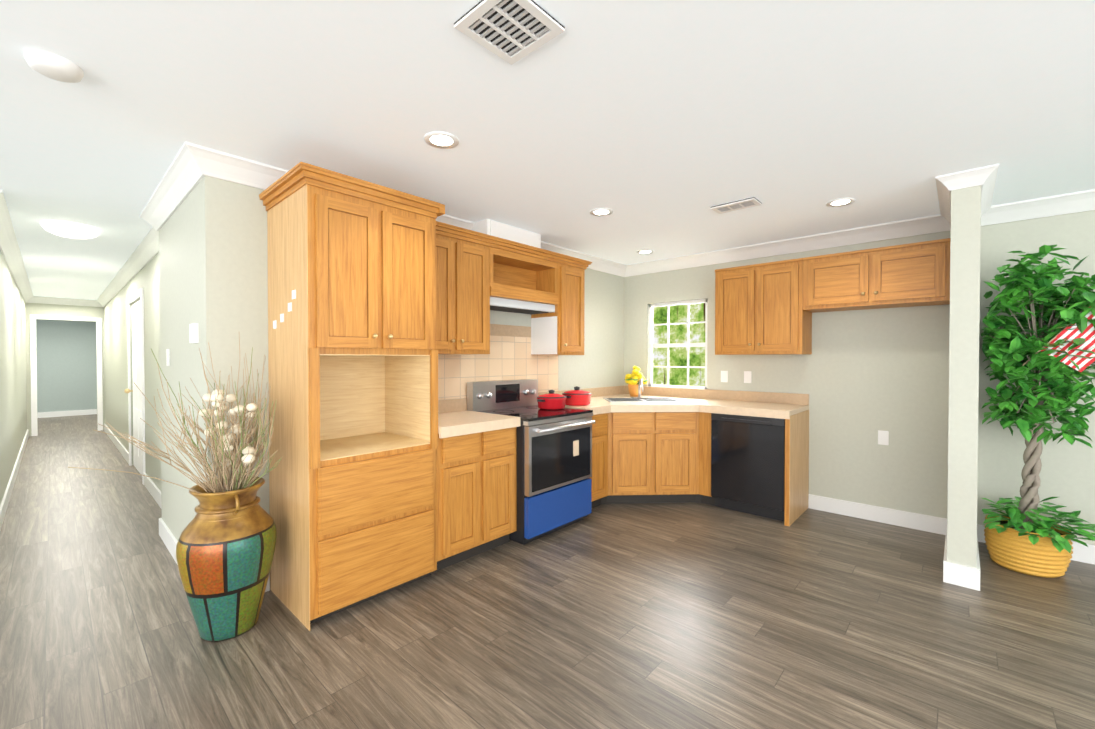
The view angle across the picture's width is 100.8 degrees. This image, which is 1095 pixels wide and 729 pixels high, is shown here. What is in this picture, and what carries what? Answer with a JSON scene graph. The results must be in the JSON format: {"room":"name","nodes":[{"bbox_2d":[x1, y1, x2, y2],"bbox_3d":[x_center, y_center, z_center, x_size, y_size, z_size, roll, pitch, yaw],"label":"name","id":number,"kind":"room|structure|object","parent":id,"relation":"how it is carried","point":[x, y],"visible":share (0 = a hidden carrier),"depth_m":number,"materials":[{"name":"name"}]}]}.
{"room":"kitchen","nodes":[
{"label":"kitchen","id":0,"kind":"room"},
{"bbox_2d":[0,250,27,504],"bbox_3d":[-6.400,0.063,5.357,7.520,2.440,0.120,1,1,42],"label":"wall","id":1,"kind":"structure","parent":0,"point":[16,311],"depth_m":5.00,"materials":[{"name":"paint"}]},
{"bbox_2d":[28,303,103,435],"bbox_3d":[-8.768,0.027,8.251,0.120,2.440,0.960,1,1,42],"label":"wall","id":2,"kind":"structure","parent":0,"point":[33,308],"depth_m":8.11,"materials":[{"name":"paint"}]},
{"bbox_2d":[30,315,102,435],"bbox_3d":[-8.706,0.187,8.216,0.019,2.120,0.890,1,1,42],"label":"door frame","id":3,"kind":"structure","parent":2,"relation":"attached to","point":[33,361],"depth_m":8.04,"materials":[{"name":"white wood"}]},
{"bbox_2d":[36,319,96,411],"bbox_3d":[-11.452,-0.003,10.621,0.120,2.440,5.000,1,1,42],"label":"wall","id":4,"kind":"structure","parent":0,"point":[66,368],"depth_m":10.64,"materials":[{"name":"paint"}]},
{"bbox_2d":[100,252,160,490],"bbox_3d":[-5.650,0.053,6.141,7.570,2.440,0.130,1,1,42],"label":"wall","id":5,"kind":"structure","parent":0,"point":[113,315],"depth_m":5.71,"materials":[{"name":"paint"}]},
{"bbox_2d":[126,288,145,484],"bbox_3d":[-4.802,0.229,5.315,1.340,2.110,0.070,1,1,42],"label":"door","id":6,"kind":"structure","parent":5,"relation":"attached to","point":[138,375],"depth_m":5.34,"materials":[{"name":"white wood"}]},
{"bbox_2d":[0,409,1094,591],"bbox_3d":[-3.201,1.224,5.063,19.580,0.125,6.100,1,1,42],"label":"baseboard","id":7,"kind":"structure","parent":5,"relation":"attached to","point":[961,575],"depth_m":3.65,"materials":[{"name":"white wood"}]},
{"bbox_2d":[0,141,1094,306],"bbox_3d":[-1.481,-1.086,4.263,16.000,0.114,4.920,1,1,42],"label":"crown molding","id":8,"kind":"structure","parent":5,"relation":"attached to","point":[192,165],"depth_m":3.43,"materials":[{"name":"white wood"}]},
{"bbox_2d":[159,188,198,540],"bbox_3d":[-2.409,0.092,3.032,1.410,2.440,0.110,1,1,42],"label":"wall","id":9,"kind":"structure","parent":0,"point":[177,235],"depth_m":2.98,"materials":[{"name":"paint"}]},
{"bbox_2d":[166,349,169,365],"bbox_3d":[-2.683,-0.050,3.200,0.075,0.120,0.007,1,1,42],"label":"light switch","id":10,"kind":"object","parent":9,"relation":"attached to","point":[167,350],"depth_m":3.18,"materials":[{"name":"white plastic"}]},
{"bbox_2d":[189,323,198,342],"bbox_3d":[-2.015,-0.177,2.579,0.120,0.110,0.021,1,1,42],"label":"light switch","id":11,"kind":"object","parent":9,"relation":"attached to","point":[193,328],"depth_m":2.54,"materials":[{"name":"white plastic"}]},
{"bbox_2d":[195,176,623,514],"bbox_3d":[-0.497,0.081,3.961,0.120,2.440,4.060,1,1,42],"label":"wall","id":12,"kind":"structure","parent":0,"point":[213,267],"depth_m":2.56,"materials":[{"name":"paint"}]},
{"bbox_2d":[436,225,495,354],"bbox_3d":[-0.774,-0.495,3.298,0.350,0.839,0.656,1,1,42],"label":"upper cabinet","id":13,"kind":"object","parent":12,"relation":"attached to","point":[462,291],"depth_m":3.22,"materials":[{"name":"brown wood"}]},
{"bbox_2d":[438,324,557,399],"bbox_3d":[-0.509,0.012,3.855,0.004,0.720,1.830,1,1,42],"label":"tile backsplash","id":14,"kind":"structure","parent":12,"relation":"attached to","point":[509,357],"depth_m":3.96,"materials":[{"name":"tile"}]},
{"bbox_2d":[490,297,556,354],"bbox_3d":[-0.296,-0.307,3.842,0.325,0.438,0.780,1,1,42],"label":"range hood","id":15,"kind":"object","parent":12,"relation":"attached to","point":[543,335],"visible":0.81,"depth_m":4.05,"materials":[{"name":"white metal"}]},
{"bbox_2d":[490,247,558,304],"bbox_3d":[-0.290,-0.713,3.829,0.345,0.370,0.780,1,1,42],"label":"upper cabinet","id":16,"kind":"object","parent":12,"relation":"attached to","point":[517,276],"visible":0.71,"depth_m":3.85,"materials":[{"name":"brown wood"}]},
{"bbox_2d":[531,263,584,354],"bbox_3d":[0.120,-0.496,4.250,0.385,0.815,0.386,1,1,42],"label":"upper cabinet","id":17,"kind":"object","parent":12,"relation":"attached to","point":[569,311],"visible":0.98,"depth_m":4.13,"materials":[{"name":"brown wood"}]},
{"bbox_2d":[0,414,1094,728],"bbox_3d":[-4.366,1.340,4.842,21.000,0.100,10.000,1,1,42],"label":"floor","id":18,"kind":"structure","parent":0,"point":[656,616],"depth_m":2.22,"materials":[{"name":"brown wood"}]},
{"bbox_2d":[68,337,280,641],"bbox_3d":[-1.594,0.580,2.026,0.823,1.485,0.756,1,1,42],"label":"floor vase","id":19,"kind":"object","parent":18,"relation":"on","point":[225,546],"visible":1,"depth_m":2.15,"materials":[{"name":"ceramic"}]},
{"bbox_2d":[259,162,444,630],"bbox_3d":[-1.133,0.172,2.687,0.655,2.290,0.820,1,1,42],"label":"tall cabinet","id":20,"kind":"object","parent":18,"relation":"on","point":[353,367],"visible":1,"depth_m":2.47,"materials":[{"name":"brown wood"}]},
{"bbox_2d":[431,427,516,572],"bbox_3d":[-0.666,0.865,3.231,0.623,0.890,0.676,1,1,42],"label":"base cabinet","id":21,"kind":"object","parent":18,"relation":"on","point":[476,493],"visible":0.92,"depth_m":2.99,"materials":[{"name":"brown wood"}]},
{"bbox_2d":[438,398,520,437],"bbox_3d":[-0.658,0.361,3.217,0.643,0.166,0.674,1,1,42],"label":"countertop","id":22,"kind":"structure","parent":21,"relation":"on","point":[456,417],"depth_m":3.14,"materials":[{"name":"laminate"}]},
{"bbox_2d":[467,379,594,544],"bbox_3d":[-0.115,0.724,3.700,0.768,1.160,0.763,1,1,42],"label":"range","id":23,"kind":"object","parent":18,"relation":"on","point":[554,462],"visible":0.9,"depth_m":3.49,"materials":[{"name":"silver metal"}]},
{"bbox_2d":[536,390,566,409],"bbox_3d":[0.035,0.294,3.864,0.258,0.160,0.289,1,1,42],"label":"pot","id":24,"kind":"object","parent":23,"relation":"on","point":[551,400],"visible":0.98,"depth_m":3.77,"materials":[{"name":"metal"}]},
{"bbox_2d":[562,386,591,405],"bbox_3d":[0.267,0.282,4.118,0.272,0.168,0.304,1,1,42],"label":"pot","id":25,"kind":"object","parent":23,"relation":"on","point":[576,396],"visible":0.94,"depth_m":4.01,"materials":[{"name":"metal"}]},
{"bbox_2d":[590,413,607,508],"bbox_3d":[0.207,0.853,4.187,0.623,0.890,0.386,1,1,42],"label":"base cabinet","id":26,"kind":"object","parent":18,"relation":"on","point":[599,487],"visible":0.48,"depth_m":4.02,"materials":[{"name":"brown wood"}]},
{"bbox_2d":[601,412,714,504],"bbox_3d":[0.955,0.848,4.580,1.195,0.890,1.195,1,1,42],"label":"base cabinet","id":27,"kind":"object","parent":18,"relation":"on","point":[659,457],"depth_m":4.14,"materials":[{"name":"brown wood"}]},
{"bbox_2d":[538,379,808,418],"bbox_3d":[1.107,0.290,4.170,1.964,0.284,1.584,1,1,42],"label":"countertop","id":28,"kind":"structure","parent":27,"relation":"on","point":[612,398],"depth_m":4.25,"materials":[{"name":"laminate"}]},
{"bbox_2d":[624,366,647,396],"bbox_3d":[0.982,0.184,5.031,0.309,0.340,0.234,1,1,42],"label":"flower pot","id":29,"kind":"object","parent":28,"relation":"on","point":[633,382],"visible":0.98,"depth_m":4.97,"materials":[{"name":"yellow plant"}]},
{"bbox_2d":[711,413,784,520],"bbox_3d":[1.898,0.856,4.094,0.608,0.885,0.640,1,1,42],"label":"dishwasher","id":30,"kind":"object","parent":18,"relation":"on","point":[748,464],"visible":0.67,"depth_m":3.86,"materials":[{"name":"black metal"}]},
{"bbox_2d":[981,244,1094,577],"bbox_3d":[3.167,0.287,2.787,0.726,2.052,0.794,1,1,42],"label":"ficus tree","id":31,"kind":"object","parent":18,"relation":"on","point":[1022,537],"visible":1,"depth_m":2.79,"materials":[{"name":"green plant"}]},
{"bbox_2d":[0,0,1094,299],"bbox_3d":[-4.366,-1.200,4.810,21.000,0.100,10.000,1,1,42],"label":"ceiling","id":32,"kind":"structure","parent":0,"point":[660,128],"depth_m":1.99,"materials":[{"name":"paint"}]},
{"bbox_2d":[24,50,83,82],"bbox_3d":[-1.817,-1.090,1.671,0.150,0.040,0.150,1,1,42],"label":"smoke detector","id":33,"kind":"object","parent":32,"relation":"attached to","point":[54,66],"visible":1,"depth_m":1.64,"materials":[{"name":"white plastic"}]},
{"bbox_2d":[40,220,99,238],"bbox_3d":[-3.928,-1.094,3.734,0.340,0.085,0.340,1,1,42],"label":"light","id":34,"kind":"object","parent":32,"relation":"attached to","point":[70,230],"visible":1,"depth_m":3.65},
{"bbox_2d":[424,131,458,148],"bbox_3d":[-0.527,-1.115,2.252,0.168,0.006,0.168,0,1,33],"label":"recessed light","id":35,"kind":"object","parent":32,"relation":"in","point":[440,140],"depth_m":2.25,"materials":[{"name":"white plastic"}]},
{"bbox_2d":[471,219,540,247],"bbox_3d":[-0.352,-1.055,3.820,0.259,0.162,0.610,1,1,42],"label":"cover","id":36,"kind":"object","parent":32,"relation":"in","point":[502,230],"visible":0.5,"depth_m":3.66,"materials":[{"name":"white plastic"}]},
{"bbox_2d":[454,0,564,64],"bbox_3d":[-0.124,-1.101,1.478,0.255,0.014,0.255,1,1,42],"label":"ceiling vent","id":37,"kind":"object","parent":32,"relation":"in","point":[511,32],"visible":0.98,"depth_m":1.47,"materials":[{"name":"white plastic"}]},
{"bbox_2d":[590,208,612,215],"bbox_3d":[0.400,-1.128,3.356,0.168,0.006,0.168,0,1,33],"label":"recessed light","id":38,"kind":"object","parent":32,"relation":"in","point":[599,211],"depth_m":3.35,"materials":[{"name":"white plastic"}]},
{"bbox_2d":[637,250,653,253],"bbox_3d":[0.995,-1.144,4.600,0.168,0.006,0.168,0,1,33],"label":"recessed light","id":39,"kind":"object","parent":32,"relation":"in","point":[641,251],"depth_m":4.59,"materials":[{"name":"white plastic"}]},
{"bbox_2d":[710,197,761,213],"bbox_3d":[1.334,-1.123,3.207,0.300,0.014,0.160,1,1,42],"label":"ceiling vent","id":40,"kind":"object","parent":32,"relation":"in","point":[737,205],"visible":1,"depth_m":3.19,"materials":[{"name":"white plastic"}]},
{"bbox_2d":[826,198,854,206],"bbox_3d":[2.038,-1.126,3.147,0.168,0.006,0.168,0,1,33],"label":"recessed light","id":41,"kind":"object","parent":32,"relation":"in","point":[843,201],"depth_m":3.15,"materials":[{"name":"white plastic"}]},
{"bbox_2d":[624,210,1094,544],"bbox_3d":[3.503,0.091,3.151,7.120,2.440,0.140,1,1,42],"label":"wall","id":42,"kind":"structure","parent":0,"point":[861,378],"depth_m":3.67,"materials":[{"name":"paint"}]},
{"bbox_2d":[647,299,707,388],"bbox_3d":[1.433,-0.212,4.995,0.710,0.960,0.074,1,1,42],"label":"window","id":43,"kind":"structure","parent":42,"relation":"in","point":[651,345],"depth_m":5.04,"materials":[{"name":"white wood"}]},
{"bbox_2d":[721,371,727,381],"bbox_3d":[1.800,0.122,4.607,0.070,0.116,0.008,1,1,42],"label":"outlet","id":44,"kind":"object","parent":42,"relation":"attached to","point":[724,374],"depth_m":4.60,"materials":[{"name":"white plastic"}]},
{"bbox_2d":[744,371,751,382],"bbox_3d":[1.969,0.124,4.452,0.070,0.116,0.008,1,1,42],"label":"outlet","id":45,"kind":"object","parent":42,"relation":"attached to","point":[747,374],"depth_m":4.45,"materials":[{"name":"white plastic"}]},
{"bbox_2d":[715,258,811,354],"bbox_3d":[1.973,-0.497,4.181,0.748,0.810,0.385,1,1,42],"label":"upper cabinet","id":46,"kind":"object","parent":42,"relation":"attached to","point":[759,310],"visible":0.98,"depth_m":4.03,"materials":[{"name":"brown wood"}]},
{"bbox_2d":[803,238,950,312],"bbox_3d":[2.596,-0.678,3.610,0.936,0.435,0.385,1,1,42],"label":"upper cabinet","id":47,"kind":"object","parent":42,"relation":"attached to","point":[909,275],"visible":0.98,"depth_m":3.46,"materials":[{"name":"brown wood"}]},
{"bbox_2d":[878,430,888,444],"bbox_3d":[2.766,0.603,3.730,0.070,0.116,0.008,1,1,42],"label":"outlet","id":48,"kind":"object","parent":42,"relation":"attached to","point":[883,437],"depth_m":3.72,"materials":[{"name":"white plastic"}]},
{"bbox_2d":[947,185,980,567],"bbox_3d":[2.795,0.092,3.043,0.130,2.440,0.975,1,1,42],"label":"column","id":49,"kind":"structure","parent":0,"point":[963,372],"depth_m":2.68,"materials":[{"name":"paint"}]},
{"label":"outside","id":50,"kind":"structure","parent":0,"visible":0},
{"bbox_2d":[653,303,704,385],"bbox_3d":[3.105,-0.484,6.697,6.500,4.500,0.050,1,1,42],"label":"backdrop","id":51,"kind":"structure","parent":50,"point":[677,334],"depth_m":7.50,"materials":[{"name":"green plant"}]}
]}

